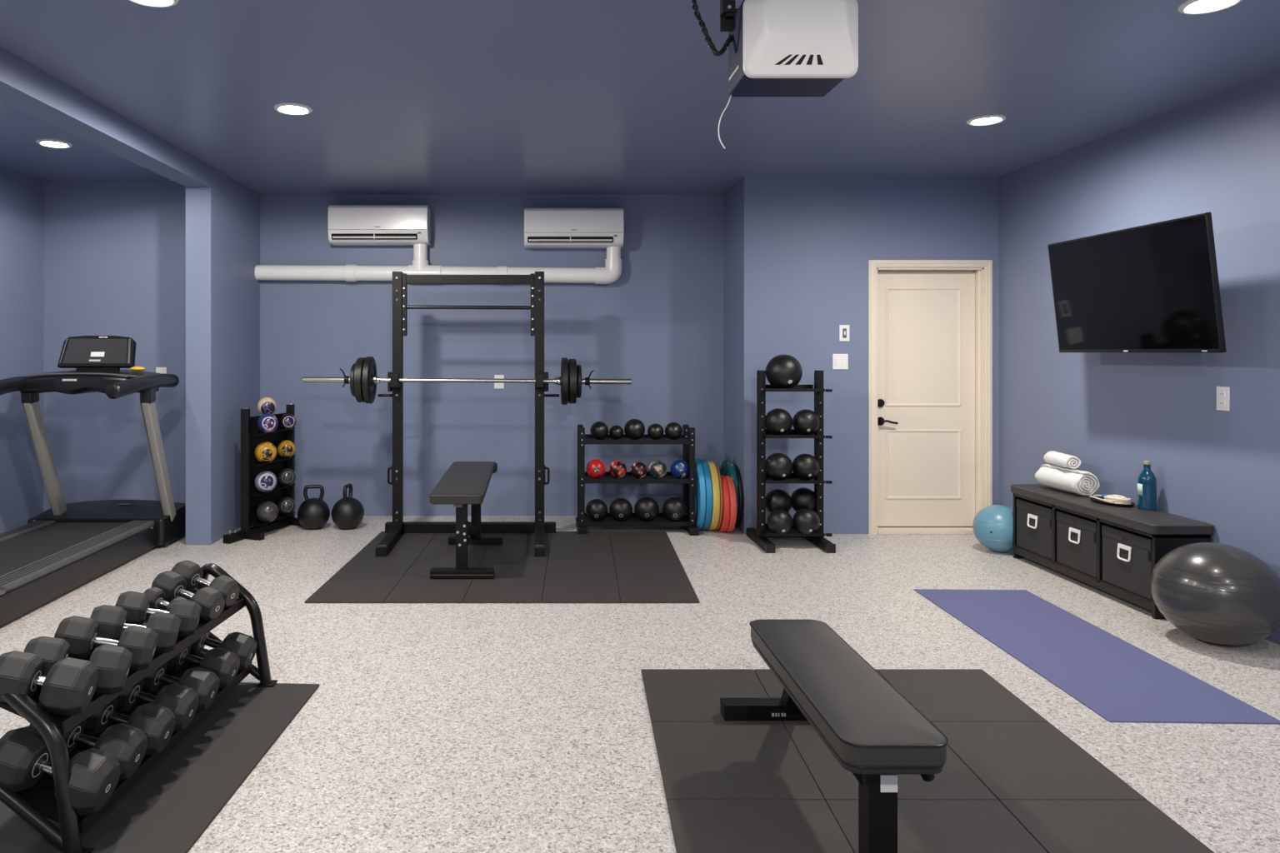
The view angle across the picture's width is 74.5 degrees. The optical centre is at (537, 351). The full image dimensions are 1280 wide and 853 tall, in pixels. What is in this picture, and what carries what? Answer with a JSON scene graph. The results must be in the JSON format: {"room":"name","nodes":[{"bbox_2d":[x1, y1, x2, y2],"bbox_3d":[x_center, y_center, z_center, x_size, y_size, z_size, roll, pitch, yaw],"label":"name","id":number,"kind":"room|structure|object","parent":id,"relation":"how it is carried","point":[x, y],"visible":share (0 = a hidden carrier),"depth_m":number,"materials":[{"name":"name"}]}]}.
{"room":"garage","nodes":[
{"label":"garage","id":0,"kind":"room"},
{"bbox_2d":[0,166,43,533],"bbox_3d":[-4.050,0.030,2.575,0.100,2.820,8.350,0,0,0],"label":"wall","id":1,"kind":"structure","parent":0,"point":[21,195],"depth_m":6.45,"materials":[{"name":"paint"}]},
{"bbox_2d":[43,181,185,511],"bbox_3d":[-3.360,0.030,6.800,1.480,2.820,0.100,0,0,0],"label":"wall","id":2,"kind":"structure","parent":0,"point":[114,252],"depth_m":6.75,"materials":[{"name":"paint"}]},
{"bbox_2d":[185,166,259,544],"bbox_3d":[-2.525,0.030,6.750,0.190,2.820,1.100,0,0,0],"label":"wall partition","id":3,"kind":"structure","parent":0,"point":[222,218],"depth_m":6.35,"materials":[{"name":"paint"}]},
{"bbox_2d":[260,194,723,515],"bbox_3d":[-0.420,0.030,7.350,4.400,2.820,0.100,0,0,0],"label":"wall","id":4,"kind":"structure","parent":0,"point":[658,327],"depth_m":7.30,"materials":[{"name":"paint"}]},
{"bbox_2d":[327,205,430,245],"bbox_3d":[-1.360,-1.087,7.192,0.850,0.325,0.216,0,0,0],"label":"air conditioner","id":5,"kind":"object","parent":4,"relation":"attached to","point":[347,225],"visible":1,"depth_m":7.09,"materials":[{"name":"white plastic"}]},
{"bbox_2d":[331,233,417,239],"bbox_3d":[-1.390,-0.981,7.104,0.730,0.051,0.031,0,0,0],"label":"vent","id":6,"kind":"object","parent":5,"relation":"attached to","point":[334,236],"depth_m":7.09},
{"bbox_2d":[255,243,621,284],"bbox_3d":[-0.849,-0.765,7.225,3.163,0.360,0.148,0,0,0],"label":"pipe","id":7,"kind":"object","parent":4,"relation":"attached to","point":[612,272],"visible":0.91,"depth_m":7.17,"materials":[{"name":"white plastic"}]},
{"bbox_2d":[524,208,624,248],"bbox_3d":[0.310,-1.062,7.192,0.850,0.325,0.216,0,0,0],"label":"air conditioner","id":8,"kind":"object","parent":4,"relation":"attached to","point":[543,227],"visible":1,"depth_m":7.09,"materials":[{"name":"white plastic"}]},
{"bbox_2d":[527,236,613,242],"bbox_3d":[0.280,-0.956,7.104,0.730,0.051,0.031,0,0,0],"label":"vent","id":9,"kind":"object","parent":8,"relation":"attached to","point":[530,239],"depth_m":7.09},
{"bbox_2d":[0,0,1279,194],"bbox_3d":[-0.180,-1.430,2.850,7.840,0.100,9.100,0,0,0],"label":"ceiling","id":10,"kind":"structure","parent":0,"point":[404,97],"depth_m":4.28,"materials":[{"name":"paint"}]},
{"bbox_2d":[0,46,210,186],"bbox_3d":[-2.525,-1.302,2.300,0.190,0.155,7.800,0,0,0],"label":"beam","id":11,"kind":"structure","parent":10,"relation":"attached to","point":[23,86],"depth_m":4.60,"materials":[{"name":"paint"}]},
{"bbox_2d":[274,103,312,114],"bbox_3d":[-1.386,-1.374,4.730,0.212,0.012,0.212,0,0,0],"label":"recessed light","id":12,"kind":"object","parent":10,"relation":"in","point":[287,108],"visible":1,"depth_m":4.71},
{"bbox_2d":[691,0,732,56],"bbox_3d":[0.566,-1.178,2.754,0.171,0.404,0.030,0,0,0],"label":"cable","id":13,"kind":"object","parent":10,"relation":"hanging from","point":[702,23],"visible":1,"depth_m":2.74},
{"bbox_2d":[718,0,858,149],"bbox_3d":[0.802,-1.030,2.686,0.394,0.699,0.278,0,0,0],"label":"garage door opener","id":14,"kind":"object","parent":10,"relation":"hanging from","point":[777,47],"visible":1,"depth_m":2.57,"materials":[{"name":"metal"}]},
{"bbox_2d":[965,115,1006,125],"bbox_3d":[2.670,-1.374,4.960,0.212,0.012,0.212,0,0,0],"label":"recessed light","id":15,"kind":"object","parent":10,"relation":"in","point":[987,119],"visible":1,"depth_m":4.95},
{"bbox_2d":[1177,0,1242,14],"bbox_3d":[2.660,-1.374,3.290,0.212,0.012,0.212,0,0,0],"label":"recessed light","id":16,"kind":"object","parent":10,"relation":"in","point":[1189,7],"visible":1,"depth_m":3.31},
{"bbox_2d":[0,515,1279,852],"bbox_3d":[-0.180,1.490,2.850,7.840,0.100,9.100,0,0,0],"label":"floor","id":17,"kind":"structure","parent":0,"point":[426,727],"depth_m":3.73,"materials":[{"name":"concrete"}]},
{"bbox_2d":[0,335,185,625],"bbox_3d":[-3.187,0.653,5.280,1.067,1.534,2.760,0,0,0],"label":"treadmill","id":18,"kind":"object","parent":17,"relation":"on","point":[62,548],"visible":0.98,"depth_m":5.78,"materials":[{"name":"black plastic"}]},
{"bbox_2d":[0,682,319,852],"bbox_3d":[-1.410,1.435,2.660,0.840,0.010,1.900,0,0,3],"label":"rubber mat","id":19,"kind":"object","parent":17,"relation":"on","point":[167,810],"visible":0.48,"depth_m":2.75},
{"bbox_2d":[0,563,277,852],"bbox_3d":[-1.435,1.177,2.994,0.481,0.517,1.296,0,0,7],"label":"dumbbell rack","id":20,"kind":"object","parent":19,"relation":"on","point":[36,804],"visible":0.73,"depth_m":2.46,"materials":[{"name":"black metal"}]},
{"bbox_2d":[0,650,99,716],"bbox_3d":[-1.445,0.969,2.435,0.287,0.182,0.144,0,0,-8],"label":"dumbbell","id":21,"kind":"object","parent":20,"relation":"on","point":[69,686],"visible":0.95,"depth_m":2.39,"materials":[{"name":"rubber"}]},
{"bbox_2d":[0,726,121,815],"bbox_3d":[-1.411,1.224,2.436,0.358,0.236,0.160,0,0,3],"label":"dumbbell","id":22,"kind":"object","parent":20,"relation":"in","point":[24,755],"visible":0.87,"depth_m":2.39,"materials":[{"name":"rubber"}]},
{"bbox_2d":[31,753,48,777],"bbox_3d":[-1.456,1.211,2.439,0.002,0.067,0.067,17,1,3],"label":"print","id":23,"kind":"object","parent":22,"relation":"attached to","point":[47,754],"depth_m":2.43},
{"bbox_2d":[23,636,133,695],"bbox_3d":[-1.426,0.972,2.579,0.312,0.187,0.133,0,0,-17],"label":"dumbbell","id":24,"kind":"object","parent":20,"relation":"on","point":[112,663],"visible":0.48,"depth_m":2.55,"materials":[{"name":"rubber"}]},
{"bbox_2d":[29,720,148,780],"bbox_3d":[-1.415,1.226,2.621,0.355,0.225,0.148,0,0,3],"label":"dumbbell","id":25,"kind":"object","parent":20,"relation":"in","point":[128,744],"visible":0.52,"depth_m":2.59,"materials":[{"name":"rubber"}]},
{"bbox_2d":[54,615,159,671],"bbox_3d":[-1.430,0.969,2.764,0.316,0.186,0.129,0,0,-14],"label":"dumbbell","id":26,"kind":"object","parent":20,"relation":"on","point":[81,633],"visible":0.79,"depth_m":2.73,"materials":[{"name":"rubber"}]},
{"bbox_2d":[0,585,244,734],"bbox_3d":[-1.435,1.031,2.994,0.266,0.126,1.216,0,0,5],"label":"tray","id":27,"kind":"object","parent":20,"relation":"on","point":[62,725],"depth_m":2.70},
{"bbox_2d":[83,698,176,755],"bbox_3d":[-1.397,1.230,2.787,0.355,0.223,0.146,0,0,3],"label":"dumbbell","id":28,"kind":"object","parent":20,"relation":"in","point":[157,722],"visible":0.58,"depth_m":2.75,"materials":[{"name":"rubber"}]},
{"bbox_2d":[16,648,252,834],"bbox_3d":[-1.390,1.308,2.988,0.266,0.126,1.224,0,0,3],"label":"tray","id":29,"kind":"object","parent":20,"relation":"on","point":[36,804],"depth_m":2.51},
{"bbox_2d":[90,605,181,653],"bbox_3d":[-1.411,0.973,2.918,0.303,0.178,0.126,0,0,-19],"label":"dumbbell","id":30,"kind":"object","parent":20,"relation":"on","point":[111,620],"visible":0.64,"depth_m":2.89,"materials":[{"name":"rubber"}]},
{"bbox_2d":[115,679,199,732],"bbox_3d":[-1.387,1.231,2.957,0.354,0.221,0.145,0,0,3],"label":"dumbbell","id":31,"kind":"object","parent":20,"relation":"in","point":[182,701],"visible":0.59,"depth_m":2.92,"materials":[{"name":"rubber"}]},
{"bbox_2d":[115,590,201,637],"bbox_3d":[-1.406,0.973,3.087,0.302,0.175,0.120,0,0,-16],"label":"dumbbell","id":32,"kind":"object","parent":20,"relation":"on","point":[137,604],"visible":0.67,"depth_m":3.06,"materials":[{"name":"rubber"}]},
{"bbox_2d":[143,587,188,611],"bbox_3d":[-1.431,0.977,3.203,0.191,0.126,0.093,0,0,13],"label":"dumbbell","id":33,"kind":"object","parent":20,"relation":"on","point":[157,597],"visible":0.46,"depth_m":3.19,"materials":[{"name":"rubber"}]},
{"bbox_2d":[141,662,219,711],"bbox_3d":[-1.375,1.233,3.123,0.353,0.218,0.141,0,0,3],"label":"dumbbell","id":34,"kind":"object","parent":20,"relation":"in","point":[206,683],"visible":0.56,"depth_m":3.09,"materials":[{"name":"rubber"}]},
{"bbox_2d":[150,570,225,621],"bbox_3d":[-1.393,0.974,3.324,0.303,0.173,0.115,0,0,18],"label":"dumbbell","id":35,"kind":"object","parent":20,"relation":"on","point":[173,584],"visible":0.78,"depth_m":3.30,"materials":[{"name":"rubber"}]},
{"bbox_2d":[165,645,239,689],"bbox_3d":[-1.371,1.231,3.326,0.353,0.218,0.141,0,0,3],"label":"dumbbell","id":36,"kind":"object","parent":20,"relation":"in","point":[224,663],"visible":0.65,"depth_m":3.28,"materials":[{"name":"rubber"}]},
{"bbox_2d":[171,560,240,608],"bbox_3d":[-1.390,0.971,3.483,0.301,0.173,0.115,0,0,18],"label":"dumbbell","id":37,"kind":"object","parent":20,"relation":"on","point":[192,572],"visible":0.71,"depth_m":3.46,"materials":[{"name":"rubber"}]},
{"bbox_2d":[189,631,257,670],"bbox_3d":[-1.363,1.230,3.506,0.354,0.220,0.143,0,0,3],"label":"dumbbell","id":38,"kind":"object","parent":20,"relation":"in","point":[244,646],"visible":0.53,"depth_m":3.47,"materials":[{"name":"rubber"}]},
{"bbox_2d":[223,403,302,544],"bbox_3d":[-2.134,0.936,6.578,0.235,1.004,0.776,0,0,20],"label":"ball rack","id":39,"kind":"object","parent":17,"relation":"on","point":[252,437],"visible":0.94,"depth_m":6.54,"materials":[{"name":"metal"}]},
{"bbox_2d":[254,470,276,492],"bbox_3d":[-2.126,1.019,6.519,0.168,0.168,0.169,0,0,0],"label":"medicine ball","id":40,"kind":"object","parent":39,"relation":"on","point":[266,481],"visible":1,"depth_m":6.46,"materials":[{"name":"purple plastic"}]},
{"bbox_2d":[255,441,276,463],"bbox_3d":[-2.126,0.790,6.519,0.166,0.166,0.167,0,0,0],"label":"medicine ball","id":41,"kind":"object","parent":39,"relation":"on","point":[265,452],"visible":1,"depth_m":6.46,"materials":[{"name":"rubber"}]},
{"bbox_2d":[256,501,278,522],"bbox_3d":[-2.112,1.255,6.520,0.166,0.166,0.166,0,0,0],"label":"medicine ball","id":42,"kind":"object","parent":39,"relation":"on","point":[267,512],"visible":1,"depth_m":6.46,"materials":[{"name":"grey plastic"}]},
{"bbox_2d":[257,413,278,433],"bbox_3d":[-2.110,0.562,6.519,0.156,0.156,0.157,0,0,0],"label":"medicine ball","id":43,"kind":"object","parent":39,"relation":"on","point":[267,422],"visible":0.99,"depth_m":6.46,"materials":[{"name":"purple rubber"}]},
{"bbox_2d":[250,511,295,527],"bbox_3d":[-2.094,1.322,6.652,0.174,0.060,0.486,0,0,21],"label":"tray","id":44,"kind":"object","parent":39,"relation":"on","point":[254,522],"depth_m":6.57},
{"bbox_2d":[250,480,295,496],"bbox_3d":[-2.094,1.087,6.652,0.174,0.060,0.486,0,0,21],"label":"tray","id":45,"kind":"object","parent":39,"relation":"on","point":[254,492],"depth_m":6.60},
{"bbox_2d":[250,453,295,466],"bbox_3d":[-2.094,0.857,6.652,0.174,0.060,0.486,0,0,21],"label":"tray","id":46,"kind":"object","parent":39,"relation":"on","point":[253,461],"depth_m":6.64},
{"bbox_2d":[250,424,295,436],"bbox_3d":[-2.094,0.622,6.652,0.174,0.060,0.486,0,0,21],"label":"tray","id":47,"kind":"object","parent":39,"relation":"on","point":[254,430],"depth_m":6.62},
{"bbox_2d":[297,485,329,529],"bbox_3d":[-1.820,1.262,6.780,0.258,0.356,0.258,0,0,-8],"label":"kettlebell","id":48,"kind":"object","parent":17,"relation":"on","point":[313,513],"visible":1,"depth_m":6.70,"materials":[{"name":"black metal"}]},
{"bbox_2d":[331,483,364,529],"bbox_3d":[-1.545,1.260,6.790,0.262,0.359,0.262,0,0,8],"label":"kettlebell","id":49,"kind":"object","parent":17,"relation":"on","point":[347,513],"visible":1,"depth_m":6.71,"materials":[{"name":"black metal"}]},
{"bbox_2d":[305,531,699,603],"bbox_3d":[-0.157,1.434,5.690,2.350,0.012,1.857,0,0,0],"label":"exercise mat","id":50,"kind":"object","parent":17,"relation":"on","point":[407,591],"depth_m":5.38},
{"bbox_2d":[429,461,502,579],"bbox_3d":[-0.469,1.130,5.780,0.417,0.596,1.254,0,0,0],"label":"weight bench","id":51,"kind":"object","parent":50,"relation":"on","point":[463,484],"visible":1,"depth_m":5.27,"materials":[{"name":"black leather"}]},
{"bbox_2d":[375,271,559,556],"bbox_3d":[-0.537,0.404,6.210,1.416,2.051,0.831,0,0,0],"label":"power rack","id":52,"kind":"object","parent":50,"relation":"on","point":[394,529],"visible":1,"depth_m":6.46,"materials":[{"name":"metal"}]},
{"bbox_2d":[302,368,631,389],"bbox_3d":[-0.540,0.207,6.395,2.520,0.148,0.072,0,0,0],"label":"barbell","id":53,"kind":"object","parent":52,"relation":"on","point":[557,381],"visible":0.96,"depth_m":6.38,"materials":[{"name":"metal"}]},
{"bbox_2d":[353,357,365,402],"bbox_3d":[-1.347,0.218,6.395,0.062,0.344,0.344,0,0,0],"label":"weight plate","id":54,"kind":"object","parent":53,"relation":"on","point":[359,362],"visible":0.67,"depth_m":6.25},
{"bbox_2d":[361,356,376,403],"bbox_3d":[-1.288,0.218,6.395,0.052,0.362,0.362,0,0,0],"label":"weight plate","id":55,"kind":"object","parent":53,"relation":"on","point":[369,368],"visible":0.97,"depth_m":6.29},
{"bbox_2d":[560,357,568,404],"bbox_3d":[0.208,0.228,6.395,0.052,0.362,0.362,0,0,0],"label":"weight plate","id":56,"kind":"object","parent":53,"relation":"on","point":[564,364],"visible":0.99,"depth_m":6.25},
{"bbox_2d":[568,359,577,404],"bbox_3d":[0.267,0.228,6.395,0.062,0.344,0.344,0,0,0],"label":"weight plate","id":57,"kind":"object","parent":53,"relation":"on","point":[572,372],"visible":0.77,"depth_m":6.25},
{"bbox_2d":[575,425,699,535],"bbox_3d":[0.790,1.022,6.730,0.944,0.835,0.440,0,0,0],"label":"ball rack","id":58,"kind":"object","parent":17,"relation":"on","point":[687,439],"visible":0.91,"depth_m":6.60,"materials":[{"name":"metal"}]},
{"bbox_2d":[585,459,605,479],"bbox_3d":[0.468,0.941,6.679,0.155,0.155,0.156,0,0,0],"label":"medicine ball","id":59,"kind":"object","parent":58,"relation":"on","point":[595,468],"visible":1,"depth_m":6.62,"materials":[{"name":"red rubber"}]},
{"bbox_2d":[585,499,607,521],"bbox_3d":[0.473,1.269,6.660,0.178,0.178,0.178,0,0,0],"label":"medicine ball","id":60,"kind":"object","parent":58,"relation":"on","point":[596,509],"visible":1,"depth_m":6.60,"materials":[{"name":"black rubber"}]},
{"bbox_2d":[609,498,632,521],"bbox_3d":[0.666,1.265,6.660,0.186,0.186,0.186,0,0,0],"label":"medicine ball","id":61,"kind":"object","parent":58,"relation":"on","point":[620,509],"visible":1,"depth_m":6.59,"materials":[{"name":"black rubber"}]},
{"bbox_2d":[624,419,644,439],"bbox_3d":[0.778,0.624,6.680,0.168,0.168,0.168,0,0,0],"label":"medicine ball","id":62,"kind":"object","parent":58,"relation":"on","point":[634,429],"visible":1,"depth_m":6.62,"materials":[{"name":"rubber"}]},
{"bbox_2d":[584,434,689,444],"bbox_3d":[0.790,0.710,6.747,0.840,0.050,0.303,0,0,0],"label":"shelf","id":63,"kind":"object","parent":58,"relation":"attached to","point":[588,439],"depth_m":6.59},
{"bbox_2d":[584,471,689,483],"bbox_3d":[0.790,1.020,6.747,0.840,0.050,0.303,0,0,0],"label":"shelf","id":64,"kind":"object","parent":58,"relation":"attached to","point":[607,478],"depth_m":6.59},
{"bbox_2d":[584,513,689,526],"bbox_3d":[0.790,1.360,6.747,0.840,0.050,0.303,0,0,0],"label":"shelf","id":65,"kind":"object","parent":58,"relation":"attached to","point":[660,521],"depth_m":6.59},
{"bbox_2d":[634,496,659,521],"bbox_3d":[0.873,1.259,6.660,0.197,0.197,0.198,0,0,0],"label":"medicine ball","id":66,"kind":"object","parent":58,"relation":"on","point":[646,508],"visible":1,"depth_m":6.59,"materials":[{"name":"rubber"}]},
{"bbox_2d":[662,496,686,521],"bbox_3d":[1.096,1.261,6.660,0.194,0.194,0.194,0,0,0],"label":"medicine ball","id":67,"kind":"object","parent":58,"relation":"on","point":[674,509],"visible":1,"depth_m":6.59,"materials":[{"name":"rubber"}]},
{"bbox_2d":[670,460,689,479],"bbox_3d":[1.140,0.943,6.679,0.150,0.150,0.151,0,0,0],"label":"medicine ball","id":68,"kind":"object","parent":58,"relation":"on","point":[679,469],"visible":1,"depth_m":6.63,"materials":[{"name":"blue"}]},
{"bbox_2d":[695,458,705,529],"bbox_3d":[1.288,1.155,6.760,0.046,0.570,0.570,0,0,0],"label":"bumper plate","id":69,"kind":"object","parent":17,"relation":"on","point":[700,488],"visible":0.52,"depth_m":6.56,"materials":[{"name":"rubber"}]},
{"bbox_2d":[699,459,712,529],"bbox_3d":[1.338,1.158,6.755,0.050,0.564,0.564,0,0,0],"label":"bumper plate","id":70,"kind":"object","parent":17,"relation":"on","point":[708,512],"visible":0.3,"depth_m":6.51,"materials":[{"name":"rubber"}]},
{"bbox_2d":[706,461,719,529],"bbox_3d":[1.393,1.165,6.745,0.056,0.550,0.550,0,0,0],"label":"bumper plate","id":71,"kind":"object","parent":17,"relation":"on","point":[715,482],"visible":0.35,"depth_m":6.50,"materials":[{"name":"rubber"}]},
{"bbox_2d":[718,475,729,532],"bbox_3d":[1.470,1.215,6.675,0.046,0.450,0.450,0,0,0],"label":"bumper plate","id":72,"kind":"object","parent":17,"relation":"on","point":[726,512],"visible":0.43,"depth_m":6.48,"materials":[{"name":"rubber"}]},
{"bbox_2d":[720,460,738,520],"bbox_3d":[1.570,1.168,6.860,0.046,0.544,0.544,0,0,0],"label":"bumper plate","id":73,"kind":"object","parent":17,"relation":"on","point":[727,468],"visible":0.27,"depth_m":6.71,"materials":[{"name":"rubber"}]},
{"bbox_2d":[724,475,736,532],"bbox_3d":[1.520,1.218,6.670,0.050,0.444,0.444,0,0,0],"label":"bumper plate","id":74,"kind":"object","parent":17,"relation":"on","point":[732,518],"visible":0.34,"depth_m":6.48,"materials":[{"name":"rubber"}]},
{"bbox_2d":[746,370,835,553],"bbox_3d":[1.891,0.790,6.232,0.519,1.300,0.575,0,0,0],"label":"ball rack","id":75,"kind":"object","parent":17,"relation":"on","point":[759,536],"visible":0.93,"depth_m":6.17,"materials":[{"name":"metal"}]},
{"bbox_2d":[765,408,792,434],"bbox_3d":[1.784,0.523,6.170,0.204,0.204,0.204,0,0,0],"label":"medicine ball","id":76,"kind":"object","parent":75,"relation":"on","point":[777,421],"visible":0.92,"depth_m":6.10,"materials":[{"name":"rubber"}]},
{"bbox_2d":[765,453,793,480],"bbox_3d":[1.786,0.853,6.170,0.204,0.204,0.204,0,0,0],"label":"medicine ball","id":77,"kind":"object","parent":75,"relation":"on","point":[778,467],"visible":1,"depth_m":6.10,"materials":[{"name":"black rubber"}]},
{"bbox_2d":[765,489,792,512],"bbox_3d":[1.810,1.135,6.262,0.200,0.200,0.200,0,0,0],"label":"medicine ball","id":78,"kind":"object","parent":75,"relation":"on","point":[776,499],"visible":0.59,"depth_m":6.19,"materials":[{"name":"black rubber"}]},
{"bbox_2d":[766,509,793,534],"bbox_3d":[1.775,1.248,6.100,0.184,0.184,0.184,0,0,0],"label":"medicine ball","id":79,"kind":"object","parent":75,"relation":"on","point":[779,522],"visible":1,"depth_m":6.04,"materials":[{"name":"black rubber"}]},
{"bbox_2d":[765,354,802,388],"bbox_3d":[1.827,0.153,6.180,0.264,0.264,0.264,0,0,0],"label":"medicine ball","id":80,"kind":"object","parent":75,"relation":"on","point":[783,371],"visible":0.93,"depth_m":6.09,"materials":[{"name":"rubber"}]},
{"bbox_2d":[762,523,832,536],"bbox_3d":[1.907,1.328,6.200,0.485,0.044,0.266,0,0,0],"label":"shelf","id":81,"kind":"object","parent":75,"relation":"attached to","point":[767,532],"depth_m":6.07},
{"bbox_2d":[762,472,832,484],"bbox_3d":[1.907,0.943,6.200,0.485,0.044,0.266,0,0,0],"label":"shelf","id":82,"kind":"object","parent":75,"relation":"attached to","point":[792,479],"depth_m":6.11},
{"bbox_2d":[762,429,832,438],"bbox_3d":[1.907,0.613,6.200,0.485,0.044,0.266,0,0,0],"label":"shelf","id":83,"kind":"object","parent":75,"relation":"attached to","point":[792,433],"depth_m":6.07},
{"bbox_2d":[762,385,832,392],"bbox_3d":[1.907,0.273,6.200,0.485,0.044,0.266,0,0,0],"label":"shelf","id":84,"kind":"object","parent":75,"relation":"attached to","point":[817,388],"depth_m":6.07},
{"bbox_2d":[790,487,815,511],"bbox_3d":[2.006,1.125,6.270,0.200,0.200,0.200,0,0,0],"label":"medicine ball","id":85,"kind":"object","parent":75,"relation":"on","point":[802,497],"visible":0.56,"depth_m":6.20,"materials":[{"name":"rubber"}]},
{"bbox_2d":[792,454,819,479],"bbox_3d":[1.991,0.857,6.190,0.197,0.196,0.196,0,0,0],"label":"medicine ball","id":86,"kind":"object","parent":75,"relation":"on","point":[806,467],"visible":0.94,"depth_m":6.12,"materials":[{"name":"rubber"}]},
{"bbox_2d":[792,409,819,434],"bbox_3d":[1.995,0.527,6.190,0.196,0.196,0.196,0,0,0],"label":"medicine ball","id":87,"kind":"object","parent":75,"relation":"on","point":[805,422],"visible":0.95,"depth_m":6.12,"materials":[{"name":"rubber"}]},
{"bbox_2d":[792,508,819,534],"bbox_3d":[1.966,1.245,6.100,0.190,0.190,0.190,0,0,0],"label":"medicine ball","id":88,"kind":"object","parent":75,"relation":"on","point":[806,521],"visible":0.99,"depth_m":6.04,"materials":[{"name":"rubber"}]},
{"bbox_2d":[641,669,1214,852],"bbox_3d":[1.191,1.434,2.922,1.614,0.012,1.649,0,0,0],"label":"rubber mat","id":89,"kind":"object","parent":17,"relation":"on","point":[697,761],"depth_m":2.75,"materials":[{"name":"rubber"}]},
{"bbox_2d":[720,619,948,852],"bbox_3d":[0.947,1.206,2.705,0.450,0.444,1.180,0,0,0],"label":"weight bench","id":90,"kind":"object","parent":89,"relation":"on","point":[874,733],"visible":1,"depth_m":2.33,"materials":[{"name":"black leather"}]},
{"bbox_2d":[972,505,1013,552],"bbox_3d":[3.325,1.274,6.000,0.339,0.333,0.339,0,0,31],"label":"exercise ball","id":91,"kind":"object","parent":17,"relation":"on","point":[992,527],"visible":0.79,"depth_m":5.90,"materials":[{"name":"teal plastic"}]},
{"bbox_2d":[914,589,1279,724],"bbox_3d":[2.578,1.437,4.123,0.665,0.006,1.795,0,0,2],"label":"yoga mat","id":92,"kind":"object","parent":17,"relation":"on","point":[1118,681],"visible":1,"depth_m":3.82,"materials":[{"name":"blue plastic"}]},
{"bbox_2d":[1010,484,1214,619],"bbox_3d":[3.468,1.179,5.150,0.341,0.521,1.376,0,0,0],"label":"storage bench","id":93,"kind":"object","parent":17,"relation":"on","point":[1168,532],"visible":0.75,"depth_m":4.85,"materials":[{"name":"black wood"}]},
{"bbox_2d":[1016,499,1052,559],"bbox_3d":[3.448,1.185,5.586,0.280,0.325,0.400,0,0,0],"label":"storage bin","id":94,"kind":"object","parent":93,"relation":"on","point":[1034,520],"visible":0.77,"depth_m":5.58,"materials":[{"name":"fabric"}]},
{"bbox_2d":[1035,464,1099,495],"bbox_3d":[3.460,0.836,5.455,0.159,0.156,0.416,0,0,-3],"label":"rolled towel","id":95,"kind":"object","parent":93,"relation":"on","point":[1073,481],"visible":1,"depth_m":5.36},
{"bbox_2d":[1043,450,1080,468],"bbox_3d":[3.460,0.713,5.501,0.106,0.082,0.316,0,0,8],"label":"rolled towel","id":96,"kind":"object","parent":95,"relation":"on","point":[1063,460],"visible":1,"depth_m":5.42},
{"bbox_2d":[1056,511,1097,578],"bbox_3d":[3.448,1.185,5.149,0.280,0.325,0.381,0,0,0],"label":"storage bin","id":97,"kind":"object","parent":93,"relation":"on","point":[1077,535],"visible":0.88,"depth_m":5.14,"materials":[{"name":"fabric"}]},
{"bbox_2d":[1089,494,1134,506],"bbox_3d":[3.480,0.894,5.050,0.186,0.054,0.300,0,0,0],"label":"bundle","id":98,"kind":"object","parent":93,"relation":"on","point":[1107,499],"visible":1,"depth_m":4.97,"materials":[{"name":"beige fabric"}]},
{"bbox_2d":[1010,484,1214,534],"bbox_3d":[3.468,0.952,5.150,0.341,0.066,1.376,0,0,0],"label":"cushion","id":99,"kind":"object","parent":93,"relation":"on","point":[1134,519],"depth_m":4.82,"materials":[{"name":"leather"}]},
{"bbox_2d":[1101,525,1152,599],"bbox_3d":[3.448,1.185,4.713,0.280,0.325,0.393,0,0,0],"label":"storage bin","id":100,"kind":"object","parent":93,"relation":"on","point":[1127,555],"visible":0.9,"depth_m":4.70,"materials":[{"name":"fabric"}]},
{"bbox_2d":[1137,460,1156,510],"bbox_3d":[3.555,0.780,4.860,0.093,0.282,0.092,0,0,0],"label":"water bottle","id":101,"kind":"object","parent":93,"relation":"on","point":[1147,481],"visible":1,"depth_m":4.83,"materials":[{"name":"blue glass"}]},
{"bbox_2d":[1150,542,1279,645],"bbox_3d":[3.365,1.196,4.130,0.529,0.487,0.529,0,0,-37],"label":"exercise ball","id":102,"kind":"object","parent":17,"relation":"on","point":[1212,592],"visible":1,"depth_m":3.97,"materials":[{"name":"grey plastic"}]},
{"bbox_2d":[723,181,739,529],"bbox_3d":[1.705,0.030,7.013,0.150,2.820,0.575,0,0,0],"label":"wall","id":103,"kind":"structure","parent":0,"point":[731,197],"depth_m":6.98,"materials":[{"name":"paint"}]},
{"bbox_2d":[739,176,999,534],"bbox_3d":[2.635,0.030,6.650,2.010,2.820,0.150,0,0,0],"label":"wall","id":104,"kind":"structure","parent":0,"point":[807,244],"depth_m":6.58,"materials":[{"name":"paint"}]},
{"bbox_2d":[868,260,992,534],"bbox_3d":[3.097,0.359,6.638,0.974,2.162,0.173,0,0,0],"label":"door","id":105,"kind":"structure","parent":104,"relation":"attached to","point":[930,334],"depth_m":6.64,"materials":[{"name":"beige paint"}]},
{"bbox_2d":[999,70,1279,644],"bbox_3d":[3.690,0.030,2.562,0.100,2.820,8.325,0,0,0],"label":"wall","id":106,"kind":"structure","parent":0,"point":[1218,154],"depth_m":4.80,"materials":[{"name":"paint"}]},
{"bbox_2d":[1047,212,1226,353],"bbox_3d":[3.460,-0.341,4.733,0.349,0.696,1.240,0,0,-1],"label":"television","id":107,"kind":"object","parent":106,"relation":"attached to","point":[1152,287],"visible":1,"depth_m":4.59,"materials":[{"name":"black glass"}]},
{"bbox_2d":[1216,386,1229,411],"bbox_3d":[3.634,0.250,4.420,0.012,0.127,0.080,0,0,0],"label":"power outlet","id":108,"kind":"object","parent":106,"relation":"attached to","point":[1222,392],"visible":1,"depth_m":4.41,"materials":[{"name":"white plastic"}]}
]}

